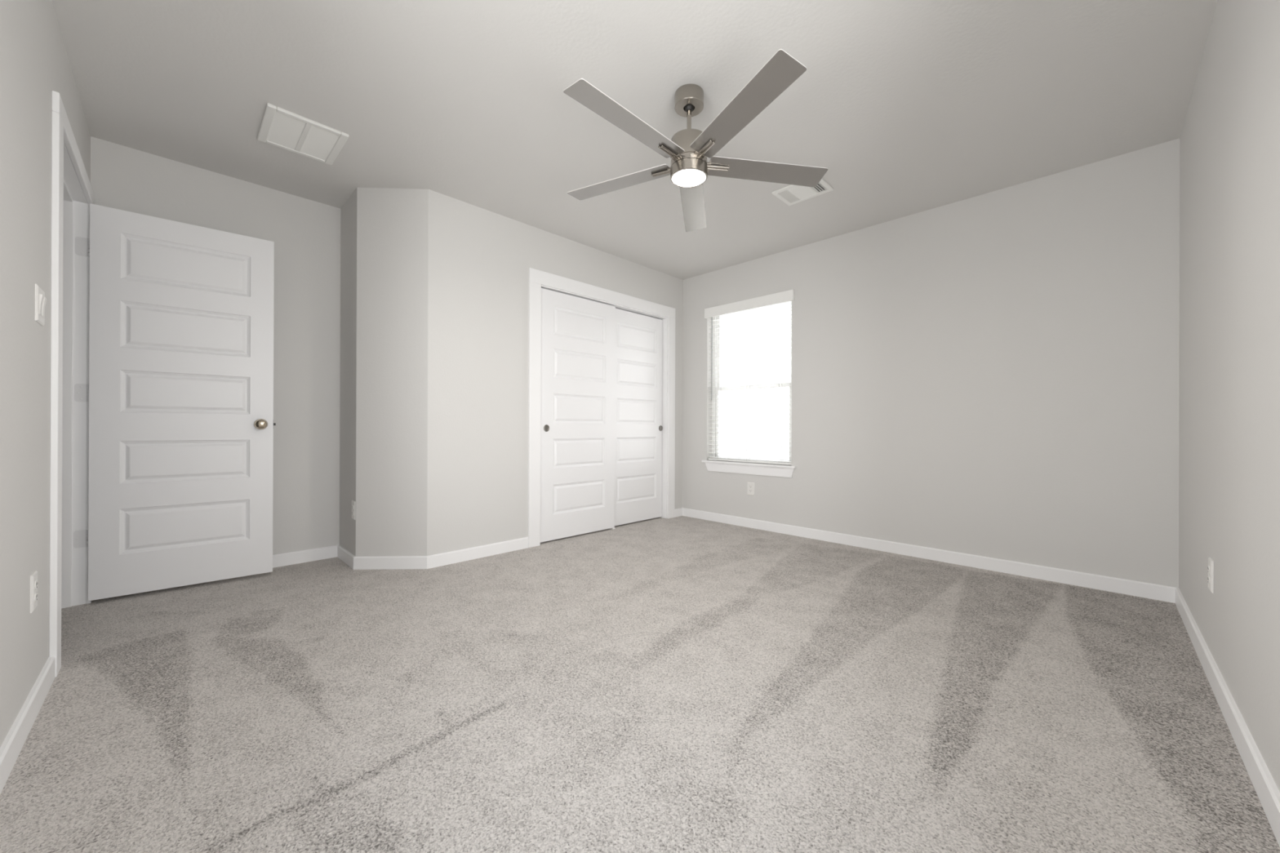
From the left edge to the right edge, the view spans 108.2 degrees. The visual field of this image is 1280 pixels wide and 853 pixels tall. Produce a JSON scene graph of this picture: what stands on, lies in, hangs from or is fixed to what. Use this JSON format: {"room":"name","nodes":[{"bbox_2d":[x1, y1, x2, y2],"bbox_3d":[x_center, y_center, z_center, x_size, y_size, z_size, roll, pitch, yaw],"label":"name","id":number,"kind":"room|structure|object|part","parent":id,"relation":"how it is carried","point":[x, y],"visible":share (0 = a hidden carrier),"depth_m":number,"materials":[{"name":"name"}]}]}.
{"room":"empty bedroom","nodes":[
{"label":"empty bedroom","id":0,"kind":"room"},
{"bbox_2d":[0,0,90,747],"bbox_3d":[-1.483,-0.310,0.950,4.372,2.440,0.120,0,0,45],"label":"wall","id":1,"kind":"structure","parent":0,"point":[34,62],"depth_m":1.38,"materials":[{"name":"white paint"}]},
{"bbox_2d":[0,656,55,794],"bbox_3d":[-1.065,0.871,0.623,2.974,0.080,0.014,0,0,45],"label":"baseboard","id":2,"kind":"structure","parent":1,"relation":"attached to","point":[12,744],"depth_m":1.34,"materials":[{"name":"white wood"}]},
{"bbox_2d":[30,570,38,613],"bbox_3d":[-1.921,0.523,1.471,0.072,0.117,0.009,0,0,45],"label":"wall outlet","id":3,"kind":"object","parent":1,"relation":"attached to","point":[33,577],"visible":1,"depth_m":1.45,"materials":[{"name":"white plastic"}]},
{"bbox_2d":[34,591,38,602],"bbox_3d":[-1.919,0.542,1.473,0.034,0.027,0.003,0,0,45],"label":"socket","id":4,"kind":"object","parent":3,"relation":"attached to","point":[36,595],"depth_m":1.47,"materials":[{"name":"white plastic"}]},
{"bbox_2d":[34,579,38,590],"bbox_3d":[-1.919,0.503,1.473,0.034,0.027,0.003,0,0,45],"label":"socket","id":5,"kind":"object","parent":3,"relation":"attached to","point":[36,583],"depth_m":1.47,"materials":[{"name":"white plastic"}]},
{"bbox_2d":[35,284,46,325],"bbox_3d":[-1.967,-0.397,1.524,0.116,0.117,0.012,0,0,45],"label":"light switch","id":6,"kind":"object","parent":1,"relation":"attached to","point":[40,299],"visible":1,"depth_m":1.50,"materials":[{"name":"white plastic"}]},
{"bbox_2d":[48,90,94,677],"bbox_3d":[-2.543,-0.153,2.014,1.087,2.120,0.138,0,0,45],"label":"door frame","id":7,"kind":"structure","parent":1,"relation":"attached to","point":[72,192],"depth_m":2.31,"materials":[{"name":"white wood"}]},
{"bbox_3d":[-2.149,-0.115,1.707,0.096,2.046,0.018,0,0,45],"label":"casing leg","id":8,"kind":"part","parent":7,"relation":"part of","materials":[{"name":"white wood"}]},
{"bbox_3d":[-2.853,-0.116,2.406,0.096,2.046,0.018,0,0,45],"label":"casing leg","id":9,"kind":"part","parent":7,"relation":"part of","materials":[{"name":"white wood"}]},
{"bbox_2d":[73,203,275,600],"bbox_3d":[-2.547,-0.123,2.594,0.800,2.019,0.169,0,0,-41],"label":"door","id":10,"kind":"structure","parent":1,"relation":"in","point":[180,397],"depth_m":2.56,"materials":[{"name":"white wood"}]},
{"bbox_3d":[-2.265,-0.014,2.772,0.065,0.065,0.067,0,0,-41],"label":"knob","id":11,"kind":"part","parent":10,"relation":"part of","materials":[{"name":"silver metal"}]},
{"bbox_2d":[90,136,340,555],"bbox_3d":[-2.556,-0.312,2.886,0.120,2.440,1.357,0,0,45],"label":"wall","id":12,"kind":"structure","parent":0,"point":[305,233],"depth_m":3.06,"materials":[{"name":"white paint"}]},
{"bbox_2d":[272,545,337,568],"bbox_3d":[-2.506,0.868,2.845,0.014,0.080,1.137,0,0,45],"label":"baseboard","id":13,"kind":"structure","parent":12,"relation":"attached to","point":[324,553],"depth_m":3.10,"materials":[{"name":"white wood"}]},
{"bbox_2d":[339,187,357,556],"bbox_3d":[-1.967,-0.309,3.187,0.533,2.440,0.100,0,0,45],"label":"wall","id":14,"kind":"structure","parent":0,"point":[348,390],"depth_m":3.10,"materials":[{"name":"white paint"}]},
{"bbox_2d":[337,544,355,569],"bbox_3d":[-1.967,0.870,3.101,0.419,0.080,0.014,0,0,45],"label":"baseboard","id":15,"kind":"structure","parent":14,"relation":"attached to","point":[343,554],"depth_m":3.08,"materials":[{"name":"white wood"}]},
{"bbox_2d":[351,500,355,519],"bbox_3d":[-1.853,0.540,2.993,0.072,0.117,0.009,0,0,45],"label":"wall outlet","id":16,"kind":"object","parent":14,"relation":"attached to","point":[353,501],"visible":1,"depth_m":2.98,"materials":[{"name":"white plastic"}]},
{"bbox_2d":[355,187,428,556],"bbox_3d":[-1.591,-0.308,3.023,0.448,2.440,0.100,0,0,-2],"label":"wall","id":17,"kind":"structure","parent":0,"point":[393,224],"depth_m":2.97,"materials":[{"name":"white paint"}]},
{"bbox_2d":[353,555,426,569],"bbox_3d":[-1.593,0.872,2.965,0.460,0.080,0.014,0,0,-2],"label":"baseboard","id":18,"kind":"structure","parent":17,"relation":"attached to","point":[382,562],"depth_m":2.96,"materials":[{"name":"white wood"}]},
{"bbox_2d":[426,189,683,555],"bbox_3d":[-0.445,-0.303,3.995,0.120,2.440,2.735,0,0,45],"label":"wall","id":19,"kind":"structure","parent":0,"point":[480,260],"depth_m":3.27,"materials":[{"name":"white paint"}]},
{"bbox_2d":[426,537,528,568],"bbox_3d":[-1.107,0.874,3.235,0.014,0.080,0.742,0,0,45],"label":"baseboard","id":20,"kind":"structure","parent":19,"relation":"attached to","point":[470,553],"depth_m":3.20,"materials":[{"name":"white wood"}]},
{"bbox_2d":[540,288,615,542],"bbox_3d":[-0.512,-0.087,3.881,0.039,1.978,0.787,0,0,45],"label":"door","id":21,"kind":"structure","parent":19,"relation":"in","point":[578,367],"depth_m":3.85,"materials":[{"name":"white wood"}]},
{"bbox_3d":[-0.732,0.013,3.634,0.004,0.055,0.055,0,0,45],"label":"finger pull","id":22,"kind":"part","parent":21,"relation":"part of","materials":[{"name":"silver metal"}]},
{"bbox_2d":[527,267,675,547],"bbox_3d":[-0.288,-0.140,4.140,0.138,2.114,1.687,0,0,45],"label":"door frame","id":23,"kind":"structure","parent":19,"relation":"attached to","point":[538,279],"depth_m":3.85,"materials":[{"name":"white wood"}]},
{"bbox_3d":[-0.805,-0.090,3.534,0.018,2.009,0.100,0,0,45],"label":"casing leg","id":24,"kind":"part","parent":23,"relation":"part of","materials":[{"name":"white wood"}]},
{"bbox_3d":[0.313,-0.085,4.661,0.018,2.009,0.100,0,0,45],"label":"casing leg","id":25,"kind":"part","parent":23,"relation":"part of","materials":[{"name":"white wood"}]},
{"bbox_2d":[614,308,662,525],"bbox_3d":[-0.046,-0.085,4.413,0.039,1.978,0.742,0,0,45],"label":"door","id":26,"kind":"structure","parent":19,"relation":"in","point":[638,428],"depth_m":4.42,"materials":[{"name":"white wood"}]},
{"bbox_2d":[674,507,682,517],"bbox_3d":[0.394,0.880,4.747,0.014,0.080,0.139,0,0,45],"label":"baseboard","id":27,"kind":"structure","parent":19,"relation":"attached to","point":[677,512],"depth_m":4.74,"materials":[{"name":"white wood"}]},
{"bbox_2d":[52,0,1217,279],"bbox_3d":[-0.607,-1.586,2.150,4.844,0.120,5.650,0,0,45],"label":"ceiling","id":28,"kind":"structure","parent":0,"point":[908,107],"depth_m":2.13,"materials":[{"name":"white paint"}]},
{"bbox_2d":[257,102,349,164],"bbox_3d":[-1.773,-1.522,2.438,0.375,0.016,0.336,0,0,45],"label":"ceiling vent","id":29,"kind":"object","parent":28,"relation":"in","point":[280,127],"visible":1,"depth_m":2.42,"materials":[{"name":"white metal"}]},
{"bbox_2d":[563,48,827,231],"bbox_3d":[0.192,-1.329,2.096,1.272,0.388,1.215,0,0,45],"label":"ceiling fan","id":30,"kind":"object","parent":28,"relation":"hanging from","point":[688,149],"visible":1,"depth_m":2.04,"materials":[{"name":"silver metal"}]},
{"bbox_3d":[-0.102,-1.206,2.299,0.560,0.005,0.125,0,7,28],"label":"blade","id":31,"kind":"part","parent":30,"relation":"part of","materials":[{"name":"grey wood"}]},
{"bbox_3d":[-0.044,-1.224,1.870,0.560,0.004,0.125,4,6,-43],"label":"blade","id":32,"kind":"part","parent":30,"relation":"part of","materials":[{"name":"grey wood"}]},
{"bbox_3d":[0.111,-1.198,2.186,0.118,0.013,0.048,0,7,28],"label":"blade arm","id":33,"kind":"part","parent":30,"relation":"part of","materials":[{"name":"silver metal"}]},
{"bbox_3d":[0.130,-1.204,2.037,0.118,0.013,0.048,4,6,-43],"label":"blade arm","id":34,"kind":"part","parent":30,"relation":"part of","materials":[{"name":"silver metal"}]},
{"bbox_3d":[0.286,-1.188,2.490,0.125,0.004,0.560,-9,-4,9],"label":"blade","id":35,"kind":"part","parent":30,"relation":"part of","materials":[{"name":"grey wood"}]},
{"bbox_3d":[0.281,-1.201,2.009,0.048,0.013,0.118,13,-7,-26],"label":"blade arm","id":36,"kind":"part","parent":30,"relation":"part of","materials":[{"name":"silver metal"}]},
{"bbox_3d":[0.352,-1.194,2.141,0.118,0.013,0.048,2,-12,-8],"label":"blade arm","id":37,"kind":"part","parent":30,"relation":"part of","materials":[{"name":"silver metal"}]},
{"bbox_3d":[0.390,-1.217,1.794,0.125,0.004,0.560,13,-7,-26],"label":"blade","id":38,"kind":"part","parent":30,"relation":"part of","materials":[{"name":"grey wood"}]},
{"bbox_3d":[0.591,-1.195,2.175,0.560,0.004,0.125,2,-12,-8],"label":"blade","id":39,"kind":"part","parent":30,"relation":"part of","materials":[{"name":"grey wood"}]},
{"bbox_2d":[771,178,833,205],"bbox_3d":[1.045,-1.514,2.982,0.307,0.011,0.240,0,0,45],"label":"ceiling vent","id":40,"kind":"object","parent":28,"relation":"in","point":[791,194],"visible":0.78,"depth_m":2.99,"materials":[{"name":"white metal"}]},
{"bbox_2d":[0,515,1279,852],"bbox_3d":[-0.648,0.964,2.158,4.784,0.100,5.620,0,0,45],"label":"floor","id":41,"kind":"structure","parent":0,"point":[682,684],"depth_m":1.48,"materials":[{"name":"carpet"}]},
{"bbox_2d":[682,137,1179,587],"bbox_3d":[1.713,-0.296,3.660,3.654,2.440,0.170,0,0,45],"label":"wall","id":42,"kind":"structure","parent":0,"point":[995,374],"depth_m":3.00,"materials":[{"name":"white paint"}]},
{"bbox_2d":[701,301,795,477],"bbox_3d":[1.021,-0.361,4.309,0.974,1.594,0.184,0,0,45],"label":"window","id":43,"kind":"structure","parent":42,"relation":"in","point":[756,468],"depth_m":4.37,"materials":[{"name":"white plastic"}]},
{"bbox_3d":[1.062,-0.412,4.353,0.891,1.492,0.065,0,0,45],"label":"frame","id":44,"kind":"part","parent":43,"relation":"part of","materials":[{"name":"white plastic"}]},
{"bbox_2d":[704,289,794,465],"bbox_3d":[0.994,-0.415,4.277,0.929,1.493,0.091,0,0,45],"label":"window blind","id":45,"kind":"object","parent":43,"relation":"attached to","point":[785,296],"visible":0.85,"depth_m":4.25,"materials":[{"name":"white plastic"}]},
{"bbox_3d":[0.740,-0.413,4.509,0.013,1.417,0.021,0,0,45],"label":"lift cord","id":46,"kind":"part","parent":45,"relation":"part of","materials":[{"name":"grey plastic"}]},
{"bbox_3d":[0.775,-0.403,4.521,0.002,1.433,0.053,0,0,45],"label":"ladder cord","id":47,"kind":"part","parent":45,"relation":"part of","materials":[{"name":"white fabric"}]},
{"bbox_3d":[1.004,-0.403,4.294,0.002,1.433,0.053,0,0,45],"label":"ladder cord","id":48,"kind":"part","parent":45,"relation":"part of","materials":[{"name":"white fabric"}]},
{"bbox_3d":[1.001,0.323,4.293,0.875,0.018,0.044,0,0,45],"label":"rail","id":49,"kind":"part","parent":45,"relation":"part of","materials":[{"name":"white plastic"}]},
{"bbox_3d":[1.232,-0.402,4.068,0.002,1.433,0.053,0,0,45],"label":"ladder cord","id":50,"kind":"part","parent":45,"relation":"part of","materials":[{"name":"white fabric"}]},
{"bbox_3d":[1.048,-0.034,4.340,0.819,0.708,0.024,0,0,45],"label":"sash","id":51,"kind":"part","parent":43,"relation":"part of","materials":[{"name":"glass"}]},
{"bbox_3d":[1.071,-0.743,4.361,0.819,0.782,0.026,0,0,45],"label":"sash","id":52,"kind":"part","parent":43,"relation":"part of","materials":[{"name":"glass"}]},
{"bbox_2d":[747,482,754,495],"bbox_3d":[1.010,0.568,4.227,0.072,0.117,0.009,0,0,45],"label":"wall outlet","id":53,"kind":"object","parent":42,"relation":"attached to","point":[750,485],"visible":1,"depth_m":4.22,"materials":[{"name":"white plastic"}]},
{"bbox_2d":[682,507,1176,603],"bbox_3d":[1.626,0.883,3.611,3.364,0.080,0.014,0,0,45],"label":"baseboard","id":54,"kind":"structure","parent":42,"relation":"attached to","point":[1143,589],"depth_m":3.06,"materials":[{"name":"white wood"}]},
{"bbox_2d":[1178,0,1279,791],"bbox_3d":[1.488,-0.300,0.960,0.170,2.440,4.320,0,0,45],"label":"wall","id":55,"kind":"structure","parent":0,"point":[1229,419],"depth_m":1.44,"materials":[{"name":"white paint"}]},
{"bbox_2d":[1207,557,1213,593],"bbox_3d":[2.113,0.550,1.719,0.009,0.117,0.072,0,0,45],"label":"wall outlet","id":56,"kind":"object","parent":55,"relation":"attached to","point":[1211,563],"visible":1,"depth_m":1.70,"materials":[{"name":"white plastic"}]},
{"bbox_2d":[1207,575,1209,584],"bbox_3d":[2.111,0.570,1.721,0.003,0.027,0.034,0,0,45],"label":"socket","id":57,"kind":"object","parent":56,"relation":"attached to","point":[1208,576],"depth_m":1.71,"materials":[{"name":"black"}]},
{"bbox_2d":[1207,564,1209,573],"bbox_3d":[2.111,0.531,1.721,0.003,0.027,0.034,0,0,45],"label":"socket","id":58,"kind":"object","parent":56,"relation":"attached to","point":[1208,566],"depth_m":1.72,"materials":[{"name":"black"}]},
{"bbox_2d":[1174,587,1279,847],"bbox_3d":[1.401,0.880,1.006,0.014,0.080,4.030,0,0,45],"label":"baseboard","id":59,"kind":"structure","parent":55,"relation":"attached to","point":[1268,793],"depth_m":1.33,"materials":[{"name":"white wood"}]}
]}

